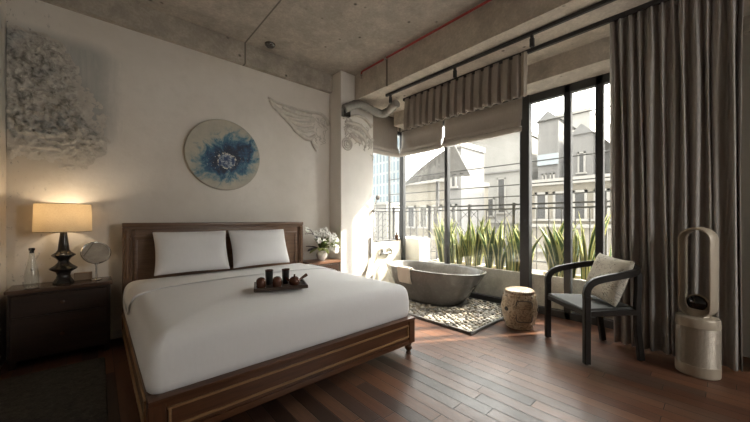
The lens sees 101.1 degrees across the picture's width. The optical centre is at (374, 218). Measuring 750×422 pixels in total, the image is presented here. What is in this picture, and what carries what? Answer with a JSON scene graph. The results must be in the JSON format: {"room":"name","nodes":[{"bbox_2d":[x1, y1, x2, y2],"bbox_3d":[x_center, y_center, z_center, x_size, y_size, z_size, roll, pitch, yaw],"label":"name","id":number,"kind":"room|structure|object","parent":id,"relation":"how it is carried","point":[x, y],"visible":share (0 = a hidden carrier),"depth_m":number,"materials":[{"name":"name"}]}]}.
{"room":"hotel room","nodes":[
{"label":"hotel room","id":0,"kind":"room"},
{"bbox_2d":[0,0,5,368],"bbox_3d":[-1.057,-0.505,0.159,0.200,3.410,6.450,0,0,-42],"label":"wall","id":1,"kind":"structure","parent":0,"point":[2,2],"depth_m":2.52,"materials":[{"name":"white paint"}]},
{"bbox_2d":[6,0,329,349],"bbox_3d":[-2.022,-0.505,3.762,3.580,3.410,0.200,0,0,-42],"label":"wall","id":2,"kind":"structure","parent":0,"point":[153,91],"depth_m":3.27,"materials":[{"name":"white paint"}]},
{"bbox_2d":[6,23,110,170],"bbox_3d":[-2.868,-1.056,2.833,0.672,1.229,0.051,0,0,-42],"label":"relief","id":3,"kind":"object","parent":2,"relation":"attached to","point":[64,102],"visible":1,"depth_m":2.77,"materials":[{"name":"grey paint"}]},
{"bbox_2d":[6,328,121,359],"bbox_3d":[-1.916,1.155,3.711,3.270,0.090,0.018,0,0,-42],"label":"baseboard","id":4,"kind":"structure","parent":2,"relation":"attached to","point":[116,333],"depth_m":3.09,"materials":[{"name":"paint"}]},
{"bbox_2d":[40,0,332,93],"bbox_3d":[-1.895,-2.079,3.688,3.270,0.262,0.080,0,0,-42],"label":"ceiling beam","id":5,"kind":"structure","parent":2,"relation":"attached to","point":[128,14],"depth_m":3.50,"materials":[{"name":"concrete"}]},
{"bbox_2d":[183,119,259,189],"bbox_3d":[-1.834,-0.775,3.759,0.854,0.854,0.054,0,0,-42],"label":"wall art","id":6,"kind":"object","parent":2,"relation":"attached to","point":[221,154],"visible":1,"depth_m":3.71},
{"bbox_2d":[268,96,329,151],"bbox_3d":[-1.070,-1.326,4.468,0.990,0.635,0.066,0,0,-42],"label":"relief","id":7,"kind":"object","parent":2,"relation":"attached to","point":[290,111],"visible":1,"depth_m":4.45,"materials":[{"name":"grey paint"}]},
{"bbox_2d":[131,0,485,75],"bbox_3d":[0.866,-2.310,1.887,5.370,0.200,6.850,0,0,-42],"label":"ceiling","id":8,"kind":"structure","parent":0,"point":[331,37],"depth_m":3.47,"materials":[{"name":"concrete"}]},
{"bbox_2d":[265,41,274,48],"bbox_3d":[-1.328,-2.191,3.902,0.130,0.038,0.130,0,0,-42],"label":"boss","id":9,"kind":"object","parent":8,"relation":"attached to","point":[268,44],"visible":1,"depth_m":3.87,"materials":[{"name":"silver metal"}]},
{"bbox_2d":[360,0,491,78],"bbox_3d":[1.766,-2.138,2.350,0.048,0.145,5.935,0,0,-42],"label":"pipe","id":10,"kind":"object","parent":8,"relation":"attached to","point":[486,1],"visible":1,"depth_m":3.62,"materials":[{"name":"metal"}]},
{"bbox_2d":[355,0,651,116],"bbox_3d":[2.216,-2.018,3.100,1.540,0.385,6.450,0,0,-42],"label":"ceiling beam","id":11,"kind":"structure","parent":8,"relation":"attached to","point":[495,23],"depth_m":3.33,"materials":[{"name":"concrete"}]},
{"bbox_2d":[385,0,615,103],"bbox_3d":[1.951,-1.745,2.526,0.036,0.150,5.350,0,0,-42],"label":"track rail","id":12,"kind":"object","parent":11,"relation":"attached to","point":[530,34],"visible":1,"depth_m":3.12,"materials":[{"name":"black metal"}]},
{"bbox_2d":[403,0,668,101],"bbox_3d":[1.565,-1.805,3.436,0.040,0.040,3.380,0,0,-42],"label":"rail","id":13,"kind":"object","parent":11,"relation":"attached to","point":[653,3],"visible":0.86,"depth_m":2.99,"materials":[{"name":"black metal"}]},
{"bbox_2d":[404,51,527,130],"bbox_3d":[1.033,-1.562,3.980,0.069,0.487,1.790,0,0,-42],"label":"valance","id":14,"kind":"object","parent":13,"relation":"hanging from","point":[507,80],"visible":1,"depth_m":3.81,"materials":[{"name":"beige fabric"}]},
{"bbox_2d":[610,0,743,371],"bbox_3d":[2.482,-0.325,2.603,0.268,2.990,0.806,0,0,-42],"label":"window curtain","id":15,"kind":"object","parent":13,"relation":"hanging from","point":[676,65],"visible":0.82,"depth_m":2.56,"materials":[{"name":"beige fabric"}]},
{"bbox_2d":[330,71,372,278],"bbox_3d":[-0.434,-0.505,4.987,0.640,3.410,0.500,0,0,-42],"label":"column","id":16,"kind":"structure","parent":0,"point":[351,171],"depth_m":4.75,"materials":[{"name":"paint"}]},
{"bbox_2d":[342,114,373,160],"bbox_3d":[-0.250,-1.281,4.800,0.644,0.683,0.064,0,0,-42],"label":"relief","id":17,"kind":"object","parent":16,"relation":"attached to","point":[355,130],"visible":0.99,"depth_m":4.75,"materials":[{"name":"grey paint"}]},
{"bbox_2d":[366,237,371,274],"bbox_3d":[-0.102,0.601,4.900,0.027,0.602,0.161,0,0,31],"label":"bath brush","id":18,"kind":"object","parent":16,"relation":"hanging from","point":[368,269],"visible":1,"depth_m":4.95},
{"bbox_2d":[341,99,399,117],"bbox_3d":[-0.077,-1.663,4.735,0.885,0.286,0.366,0,0,-9],"label":"duct","id":19,"kind":"object","parent":16,"relation":"attached to","point":[346,108],"visible":0.99,"depth_m":4.67,"materials":[{"name":"silver metal"}]},
{"bbox_2d":[372,195,380,255],"bbox_3d":[0.083,0.121,5.110,0.126,1.013,0.366,0,0,29],"label":"shower","id":20,"kind":"object","parent":16,"relation":"attached to","point":[377,196],"visible":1,"depth_m":4.97,"materials":[{"name":"silver metal"}]},
{"bbox_2d":[0,299,749,421],"bbox_3d":[0.739,1.257,1.773,5.030,0.126,6.850,0,0,-42],"label":"floor","id":21,"kind":"structure","parent":0,"point":[499,372],"depth_m":2.23,"materials":[{"name":"brown wood"}]},
{"bbox_2d":[0,357,107,421],"bbox_3d":[-1.660,1.191,1.466,0.600,0.018,2.640,0,0,-42],"label":"rug","id":22,"kind":"object","parent":21,"relation":"on","point":[77,392],"visible":1,"depth_m":2.06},
{"bbox_2d":[4,276,112,370],"bbox_3d":[-2.739,0.884,2.716,0.645,0.632,0.348,0,0,-42],"label":"nightstand","id":23,"kind":"object","parent":21,"relation":"on","point":[48,319],"visible":0.98,"depth_m":2.59,"materials":[{"name":"brown wood"}]},
{"bbox_2d":[24,248,38,288],"bbox_3d":[-2.824,0.403,2.537,0.086,0.327,0.086,0,0,-42],"label":"glass bottle","id":24,"kind":"object","parent":23,"relation":"on","point":[31,250],"visible":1,"depth_m":2.53,"materials":[{"name":"clear glass"}]},
{"bbox_2d":[32,203,91,284],"bbox_3d":[-2.747,0.217,2.721,0.373,0.701,0.373,0,0,44],"label":"table lamp","id":25,"kind":"object","parent":23,"relation":"on","point":[62,218],"visible":1,"depth_m":2.65,"materials":[{"name":"beige fabric"}]},
{"bbox_2d":[74,271,91,280],"bbox_3d":[-2.726,0.534,2.881,0.125,0.068,0.040,0,0,-42],"label":"tissue box","id":26,"kind":"object","parent":23,"relation":"on","point":[80,275],"visible":0.84,"depth_m":2.87,"materials":[{"name":"brown wood"}]},
{"bbox_2d":[80,241,110,280],"bbox_3d":[-2.589,0.390,2.863,0.098,0.356,0.220,0,0,34],"label":"vanity mirror","id":27,"kind":"object","parent":23,"relation":"on","point":[95,252],"visible":1,"depth_m":2.86,"materials":[{"name":"silver metal"}]},
{"bbox_2d":[82,243,109,261],"bbox_3d":[-2.589,0.313,2.863,0.087,0.182,0.196,0,0,34],"label":"mirror glass","id":28,"kind":"object","parent":27,"relation":"attached to","point":[91,252],"depth_m":2.86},
{"bbox_2d":[122,222,414,421],"bbox_3d":[-1.064,0.620,2.893,1.948,1.160,2.114,0,0,-42],"label":"bed","id":29,"kind":"object","parent":21,"relation":"on","point":[221,397],"visible":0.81,"depth_m":2.15,"materials":[{"name":"brown wood"}]},
{"bbox_2d":[123,263,408,394],"bbox_3d":[-1.049,0.780,2.876,1.938,0.440,1.982,0,0,-42],"label":"bedspread","id":30,"kind":"object","parent":29,"relation":"on","point":[188,334],"visible":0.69,"depth_m":2.03,"materials":[{"name":"white fabric"}]},
{"bbox_2d":[153,231,229,275],"bbox_3d":[-1.891,0.338,3.204,0.678,0.412,0.279,0,0,-42],"label":"pillow","id":31,"kind":"object","parent":30,"relation":"on","point":[175,252],"visible":1,"depth_m":3.10,"materials":[{"name":"white fabric"}]},
{"bbox_2d":[123,264,336,314],"bbox_3d":[-1.289,0.633,3.143,1.960,0.168,0.501,0,0,-42],"label":"sheet","id":32,"kind":"object","parent":30,"relation":"on","point":[134,291],"visible":0.91,"depth_m":2.84,"materials":[{"name":"white fabric"}]},
{"bbox_2d":[228,229,289,267],"bbox_3d":[-1.366,0.338,3.675,0.673,0.411,0.282,0,0,-43],"label":"pillow","id":33,"kind":"object","parent":30,"relation":"on","point":[249,247],"visible":1,"depth_m":3.56,"materials":[{"name":"white fabric"}]},
{"bbox_2d":[254,279,307,291],"bbox_3d":[-0.764,0.535,2.493,0.400,0.026,0.270,0,0,-21],"label":"serving tray","id":34,"kind":"object","parent":30,"relation":"on","point":[302,284],"visible":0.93,"depth_m":2.39,"materials":[{"name":"brown wood"}]},
{"bbox_2d":[256,277,265,287],"bbox_3d":[-0.875,0.492,2.370,0.076,0.086,0.076,0,0,-42],"label":"lidded jar","id":35,"kind":"object","parent":34,"relation":"on","point":[261,281],"visible":0.88,"depth_m":2.34,"materials":[{"name":"brown ceramic"}]},
{"bbox_2d":[265,269,272,284],"bbox_3d":[-0.863,0.475,2.514,0.064,0.120,0.064,0,0,-42],"label":"tumbler","id":36,"kind":"object","parent":34,"relation":"on","point":[268,272],"visible":0.98,"depth_m":2.49,"materials":[{"name":"black ceramic"}]},
{"bbox_2d":[272,276,281,286],"bbox_3d":[-0.765,0.492,2.412,0.076,0.086,0.076,0,0,-42],"label":"lidded jar","id":37,"kind":"object","parent":34,"relation":"on","point":[277,280],"visible":0.88,"depth_m":2.38,"materials":[{"name":"brown ceramic"}]},
{"bbox_2d":[282,268,289,283],"bbox_3d":[-0.742,0.475,2.561,0.064,0.120,0.064,0,0,-42],"label":"tumbler","id":38,"kind":"object","parent":34,"relation":"on","point":[285,271],"visible":0.98,"depth_m":2.54,"materials":[{"name":"black ceramic"}]},
{"bbox_2d":[286,273,307,285],"bbox_3d":[-0.625,0.490,2.503,0.179,0.090,0.093,0,0,-30],"label":"teapot","id":39,"kind":"object","parent":34,"relation":"on","point":[294,280],"visible":0.98,"depth_m":2.46,"materials":[{"name":"brown ceramic"}]},
{"bbox_2d":[303,258,339,270],"bbox_3d":[-0.801,0.901,4.468,0.510,0.598,0.343,0,0,-42],"label":"nightstand","id":40,"kind":"object","parent":21,"relation":"on","point":[331,263],"visible":0.16,"depth_m":4.42,"materials":[{"name":"brown wood"}]},
{"bbox_2d":[316,250,326,259],"bbox_3d":[-0.776,0.531,4.492,0.156,0.142,0.156,0,0,-42],"label":"vase","id":41,"kind":"object","parent":40,"relation":"on","point":[321,255],"visible":0.77,"depth_m":4.43,"materials":[{"name":"white ceramic"}]},
{"bbox_2d":[305,227,340,253],"bbox_3d":[-0.729,0.336,4.408,0.383,0.459,0.604,0,0,37],"label":"flower bouquet","id":42,"kind":"object","parent":41,"relation":"in","point":[324,244],"visible":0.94,"depth_m":4.40,"materials":[{"name":"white plant"}]},
{"bbox_2d":[385,260,486,305],"bbox_3d":[0.845,0.956,4.611,0.874,0.487,1.657,0,0,-42],"label":"bathtub","id":43,"kind":"object","parent":21,"relation":"on","point":[433,283],"visible":0.9,"depth_m":4.22,"materials":[{"name":"grey stone"}]},
{"bbox_2d":[397,265,413,283],"bbox_3d":[0.448,0.809,4.477,0.146,0.241,0.262,0,0,-42],"label":"towel","id":44,"kind":"object","parent":43,"relation":"on","point":[403,271],"visible":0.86,"depth_m":4.43,"materials":[{"name":"white fabric"}]},
{"bbox_2d":[408,297,503,334],"bbox_3d":[0.788,1.185,4.352,1.270,0.030,2.020,0,0,-42],"label":"edging","id":45,"kind":"object","parent":21,"relation":"on","point":[410,314],"visible":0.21,"depth_m":3.46,"materials":[{"name":"grey stone"}]},
{"bbox_2d":[466,298,489,303],"bbox_3d":[0.732,1.181,4.916,1.924,0.042,0.967,0,0,9],"label":"pebbles","id":46,"kind":"object","parent":21,"relation":"on","point":[469,301],"visible":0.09,"depth_m":4.39,"materials":[{"name":"beige stone"}]},
{"bbox_2d":[501,286,538,329],"bbox_3d":[1.612,0.987,3.446,0.375,0.427,0.380,0,0,17],"label":"garden stool","id":47,"kind":"object","parent":21,"relation":"on","point":[519,305],"visible":1,"depth_m":3.31,"materials":[{"name":"wood"}]},
{"bbox_2d":[544,260,644,365],"bbox_3d":[2.001,0.796,2.819,0.576,0.808,0.622,0,0,1],"label":"armchair","id":48,"kind":"object","parent":21,"relation":"on","point":[585,304],"visible":0.84,"depth_m":2.58,"materials":[{"name":"black wood"}]},
{"bbox_2d":[585,253,634,306],"bbox_3d":[2.103,0.538,2.798,0.200,0.415,0.448,0,0,2],"label":"cushion","id":49,"kind":"object","parent":48,"relation":"on","point":[611,292],"visible":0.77,"depth_m":2.69,"materials":[{"name":"beige fabric"}]},
{"bbox_2d":[675,227,721,380],"bbox_3d":[2.513,0.635,2.403,0.254,1.131,0.254,0,0,-24],"label":"fan","id":50,"kind":"object","parent":21,"relation":"on","point":[698,334],"visible":1,"depth_m":2.33,"materials":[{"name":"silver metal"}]},
{"bbox_2d":[675,322,721,369],"bbox_3d":[2.513,0.971,2.403,0.252,0.289,0.252,0,0,-24],"label":"grille","id":51,"kind":"object","parent":50,"relation":"attached to","point":[696,347],"depth_m":2.31,"materials":[{"name":"silver metal"}]},
{"bbox_2d":[398,237,429,260],"bbox_3d":[0.711,0.780,5.882,0.320,0.840,0.600,0,0,-42],"label":"wall","id":52,"kind":"structure","parent":0,"point":[417,248],"depth_m":5.67,"materials":[{"name":"paint"}]},
{"bbox_2d":[373,240,400,282],"bbox_3d":[0.170,0.800,5.497,0.940,0.800,0.150,0,0,-42],"label":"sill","id":53,"kind":"structure","parent":52,"relation":"attached to","point":[381,272],"depth_m":5.39,"materials":[{"name":"white paint"}]},
{"bbox_2d":[380,247,393,254],"bbox_3d":[0.243,0.553,5.310,0.288,0.134,0.226,0,0,-42],"label":"mixer","id":54,"kind":"object","parent":53,"relation":"attached to","point":[389,248],"visible":1,"depth_m":5.31,"materials":[{"name":"silver metal"}]},
{"bbox_2d":[373,131,400,241],"bbox_3d":[0.147,-0.600,5.436,0.825,2.000,0.070,0,0,-42],"label":"window","id":55,"kind":"structure","parent":52,"relation":"in","point":[398,132],"depth_m":5.54,"materials":[{"name":"clear glass"}]},
{"bbox_2d":[741,34,749,357],"bbox_3d":[2.968,-0.200,3.003,0.050,2.800,0.900,0,0,-42],"label":"wall","id":56,"kind":"structure","parent":0,"point":[745,121],"depth_m":2.68,"materials":[{"name":"paint"}]},
{"bbox_2d":[373,121,610,303],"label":"window","id":57,"kind":"structure","parent":56,"relation":"in","point":[485,297],"depth_m":5.17,"materials":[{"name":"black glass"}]},
{"bbox_2d":[373,116,399,157],"bbox_3d":[0.169,-1.450,5.329,0.671,0.720,0.104,0,0,-42],"label":"blind","id":58,"kind":"object","parent":57,"relation":"attached to","point":[385,142],"visible":0.83,"depth_m":5.34,"materials":[{"name":"beige fabric"}]},
{"bbox_2d":[399,120,443,156],"bbox_3d":[0.769,-1.352,5.245,0.100,0.486,0.911,0,0,-42],"label":"blind","id":59,"kind":"object","parent":57,"relation":"attached to","point":[426,138],"visible":0.96,"depth_m":5.21,"materials":[{"name":"beige fabric"}]},
{"bbox_2d":[442,97,523,146],"bbox_3d":[1.493,-1.359,4.440,0.100,0.471,1.226,0,0,-42],"label":"blind","id":60,"kind":"object","parent":57,"relation":"attached to","point":[504,118],"visible":0.98,"depth_m":4.37,"materials":[{"name":"beige fabric"}]},
{"bbox_2d":[520,72,613,328],"bbox_3d":[2.294,-0.210,3.708,0.100,2.820,1.050,0,0,-42],"label":"door","id":61,"kind":"structure","parent":56,"relation":"in","point":[598,82],"depth_m":3.68,"materials":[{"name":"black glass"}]},
{"bbox_2d":[394,0,749,128],"bbox_3d":[1.900,-1.712,4.087,0.690,0.225,3.940,0,0,-42],"label":"trim","id":62,"kind":"structure","parent":56,"relation":"attached to","point":[590,60],"depth_m":3.39,"materials":[{"name":"concrete"}]},
{"bbox_3d":[2.330,1.275,4.514,1.000,0.150,6.600,0,0,-42],"label":"floor","id":63,"kind":"structure","parent":0,"visible":0},
{"bbox_2d":[388,156,390,239],"bbox_3d":[0.322,-0.150,6.823,0.040,2.700,0.040,0,0,-42],"label":"pole","id":64,"kind":"object","parent":63,"relation":"on","point":[389,157],"visible":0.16,"depth_m":6.82,"materials":[{"name":"metal"}]},
{"bbox_2d":[390,151,609,179],"bbox_3d":[2.401,-0.854,4.510,0.018,0.028,6.300,0,0,-42],"label":"cable","id":65,"kind":"object","parent":64,"relation":"attached to","point":[605,151],"visible":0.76,"depth_m":4.93,"materials":[{"name":"metal"}]},
{"bbox_2d":[390,190,609,202],"bbox_3d":[2.401,-0.354,4.510,0.018,0.028,6.300,0,0,-42],"label":"cable","id":66,"kind":"object","parent":64,"relation":"attached to","point":[607,190],"visible":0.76,"depth_m":4.88,"materials":[{"name":"metal"}]},
{"bbox_2d":[390,176,609,194],"bbox_3d":[2.401,-0.529,4.510,0.018,0.028,6.300,0,0,-42],"label":"cable","id":67,"kind":"object","parent":64,"relation":"attached to","point":[609,176],"visible":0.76,"depth_m":4.92,"materials":[{"name":"metal"}]},
{"bbox_2d":[441,105,609,142],"bbox_3d":[2.401,-1.424,4.510,0.018,0.028,6.300,0,0,-42],"label":"cable","id":68,"kind":"object","parent":64,"relation":"attached to","point":[609,105],"visible":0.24,"depth_m":4.29,"materials":[{"name":"metal"}]},
{"bbox_2d":[428,259,443,262],"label":"planter","id":69,"kind":"object","parent":63,"relation":"on","point":[436,260],"depth_m":5.39,"materials":[{"name":"concrete"}]},
{"bbox_2d":[428,214,454,261],"bbox_3d":[1.199,0.332,5.418,0.333,0.881,0.481,0,0,-17],"label":"snake plant","id":70,"kind":"object","parent":69,"relation":"on","point":[437,239],"visible":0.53,"depth_m":5.43,"materials":[{"name":"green plant"}]},
{"bbox_2d":[437,218,456,261],"bbox_3d":[1.261,0.364,5.362,0.286,0.815,0.388,0,0,28],"label":"snake plant","id":71,"kind":"object","parent":69,"relation":"on","point":[440,233],"visible":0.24,"depth_m":5.30,"materials":[{"name":"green plant"}]},
{"bbox_2d":[442,224,458,263],"bbox_3d":[1.304,0.418,5.236,0.350,0.708,0.247,0,0,-32],"label":"snake plant","id":72,"kind":"object","parent":69,"relation":"on","point":[452,247],"visible":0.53,"depth_m":5.19,"materials":[{"name":"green plant"}]},
{"bbox_2d":[450,261,484,267],"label":"planter","id":73,"kind":"object","parent":63,"relation":"on","point":[462,264],"depth_m":4.93,"materials":[{"name":"concrete"}]},
{"bbox_2d":[451,227,470,263],"bbox_3d":[1.403,0.441,5.048,0.392,0.663,0.333,0,0,-6],"label":"snake plant","id":74,"kind":"object","parent":73,"relation":"on","point":[459,255],"visible":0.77,"depth_m":5.03,"materials":[{"name":"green plant"}]},
{"bbox_2d":[457,224,474,265],"bbox_3d":[1.545,0.406,4.989,0.400,0.733,0.277,0,0,-5],"label":"snake plant","id":75,"kind":"object","parent":73,"relation":"on","point":[467,248],"visible":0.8,"depth_m":4.96,"materials":[{"name":"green plant"}]},
{"bbox_2d":[470,215,489,265],"bbox_3d":[1.607,0.358,4.841,0.291,0.829,0.394,0,0,-35],"label":"snake plant","id":76,"kind":"object","parent":73,"relation":"on","point":[478,253],"visible":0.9,"depth_m":4.83,"materials":[{"name":"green plant"}]},
{"bbox_2d":[477,265,538,296],"bbox_3d":[1.945,0.965,4.531,0.370,0.470,0.760,0,0,-42],"label":"planter","id":77,"kind":"object","parent":63,"relation":"on","point":[494,282],"visible":0.4,"depth_m":4.46,"materials":[{"name":"concrete"}]},
{"bbox_2d":[474,219,503,267],"bbox_3d":[1.743,0.380,4.716,0.464,0.783,0.394,0,0,-45],"label":"snake plant","id":78,"kind":"object","parent":77,"relation":"on","point":[488,252],"visible":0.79,"depth_m":4.70,"materials":[{"name":"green plant"}]},
{"bbox_2d":[488,220,507,269],"bbox_3d":[1.890,0.382,4.639,0.426,0.780,0.295,0,0,-33],"label":"snake plant","id":79,"kind":"object","parent":77,"relation":"on","point":[497,249],"visible":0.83,"depth_m":4.59,"materials":[{"name":"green plant"}]},
{"bbox_2d":[498,222,518,270],"bbox_3d":[1.998,0.411,4.489,0.343,0.721,0.253,0,0,7],"label":"snake plant","id":80,"kind":"object","parent":77,"relation":"on","point":[507,253],"visible":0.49,"depth_m":4.48,"materials":[{"name":"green plant"}]},
{"bbox_2d":[506,217,519,271],"bbox_3d":[1.975,0.373,4.408,0.279,0.797,0.395,0,0,4],"label":"snake plant","id":81,"kind":"object","parent":77,"relation":"on","point":[515,266],"visible":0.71,"depth_m":4.37,"materials":[{"name":"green plant"}]},
{"bbox_2d":[511,224,543,265],"bbox_3d":[2.091,0.421,4.268,0.353,0.702,0.416,0,0,3],"label":"snake plant","id":82,"kind":"object","parent":77,"relation":"on","point":[516,234],"visible":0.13,"depth_m":4.31,"materials":[{"name":"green plant"}]},
{"bbox_2d":[532,271,546,305],"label":"planter","id":83,"kind":"object","parent":63,"relation":"on","point":[538,284],"depth_m":4.04,"materials":[{"name":"concrete"}]},
{"bbox_2d":[551,276,563,293],"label":"planter","id":84,"kind":"object","parent":63,"relation":"on","point":[557,283],"depth_m":3.87,"materials":[{"name":"concrete"}]},
{"bbox_2d":[535,221,563,275],"bbox_3d":[2.351,0.368,4.098,0.400,0.807,0.282,0,0,14],"label":"snake plant","id":85,"kind":"object","parent":84,"relation":"on","point":[561,229],"visible":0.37,"depth_m":4.09,"materials":[{"name":"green plant"}]},
{"bbox_2d":[538,220,579,276],"bbox_3d":[2.353,0.383,3.986,0.461,0.778,0.392,0,0,1],"label":"snake plant","id":86,"kind":"object","parent":84,"relation":"on","point":[553,248],"visible":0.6,"depth_m":3.95,"materials":[{"name":"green plant"}]},
{"bbox_2d":[551,301,563,309],"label":"planter","id":87,"kind":"object","parent":63,"relation":"on","point":[553,305],"depth_m":3.88,"materials":[{"name":"concrete"}]},
{"bbox_2d":[573,275,585,293],"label":"planter","id":88,"kind":"object","parent":63,"relation":"on","point":[578,284],"depth_m":3.71,"materials":[{"name":"concrete"}]},
{"bbox_2d":[553,227,584,278],"bbox_3d":[2.507,0.397,3.894,0.409,0.750,0.284,0,0,1],"label":"snake plant","id":89,"kind":"object","parent":88,"relation":"on","point":[576,252],"visible":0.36,"depth_m":3.93,"materials":[{"name":"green plant"}]},
{"bbox_2d":[573,211,610,279],"bbox_3d":[2.638,0.328,3.780,0.423,0.889,0.312,0,0,38],"label":"snake plant","id":90,"kind":"object","parent":88,"relation":"on","point":[585,271],"visible":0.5,"depth_m":3.78,"materials":[{"name":"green plant"}]},
{"label":"outside","id":91,"kind":"structure","parent":0,"visible":0},
{"bbox_3d":[26.551,13.300,64.188,114.700,0.200,180.000,0,0,-42],"label":"ground","id":92,"kind":"structure","parent":91,"visible":0},
{"bbox_2d":[373,202,399,239],"bbox_3d":[1.185,6.010,26.271,7.120,14.380,6.600,0,0,-42],"label":"building","id":93,"kind":"structure","parent":92,"relation":"on","point":[378,204],"depth_m":22.09,"materials":[{"name":"concrete"}]},
{"bbox_2d":[373,136,410,202],"bbox_3d":[-2.510,-11.890,53.200,1.620,50.180,21.600,0,0,-42],"label":"building","id":94,"kind":"structure","parent":92,"relation":"on","point":[380,162],"depth_m":47.41,"materials":[{"name":"concrete"}]},
{"bbox_2d":[406,145,469,258],"bbox_3d":[1.329,5.765,8.131,0.968,14.870,2.426,0,0,-42],"label":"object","id":95,"kind":"object","parent":92,"relation":"on","point":[435,165],"visible":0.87,"depth_m":7.79,"materials":[{"name":"metal"}]},
{"bbox_2d":[406,178,488,263],"bbox_3d":[2.870,5.860,12.426,3.120,14.680,2.050,0,0,-42],"label":"building","id":96,"kind":"structure","parent":92,"relation":"on","point":[429,185],"depth_m":11.51,"materials":[{"name":"concrete"}]},
{"bbox_2d":[450,143,484,263],"bbox_3d":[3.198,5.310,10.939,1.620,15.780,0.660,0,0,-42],"label":"building","id":97,"kind":"structure","parent":92,"relation":"on","point":[472,155],"depth_m":10.57,"materials":[{"name":"grey stone"}]},
{"bbox_2d":[468,132,537,265],"bbox_3d":[8.466,4.560,17.420,8.120,17.280,3.000,0,0,-42],"label":"building","id":98,"kind":"structure","parent":92,"relation":"on","point":[503,149],"depth_m":14.38,"materials":[{"name":"concrete"}]},
{"bbox_2d":[537,110,575,179],"bbox_3d":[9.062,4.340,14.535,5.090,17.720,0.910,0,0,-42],"label":"building","id":99,"kind":"structure","parent":92,"relation":"on","point":[550,132],"depth_m":12.85,"materials":[{"name":"grey stone"}]},
{"bbox_2d":[532,173,610,274],"bbox_3d":[6.603,6.010,9.394,2.620,14.380,2.850,0,0,-42],"label":"building","id":100,"kind":"structure","parent":92,"relation":"on","point":[579,185],"depth_m":8.96,"materials":[{"name":"concrete"}]},
{"bbox_2d":[556,107,609,141],"bbox_3d":[15.461,2.960,23.101,6.120,20.480,2.600,0,0,-42],"label":"building","id":101,"kind":"structure","parent":92,"relation":"on","point":[587,119],"depth_m":20.69,"materials":[{"name":"concrete"}]},
{"bbox_2d":[573,124,609,176],"bbox_3d":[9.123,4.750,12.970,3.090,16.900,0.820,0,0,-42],"label":"building","id":102,"kind":"structure","parent":92,"relation":"on","point":[583,137],"depth_m":11.97,"materials":[{"name":"white concrete"}]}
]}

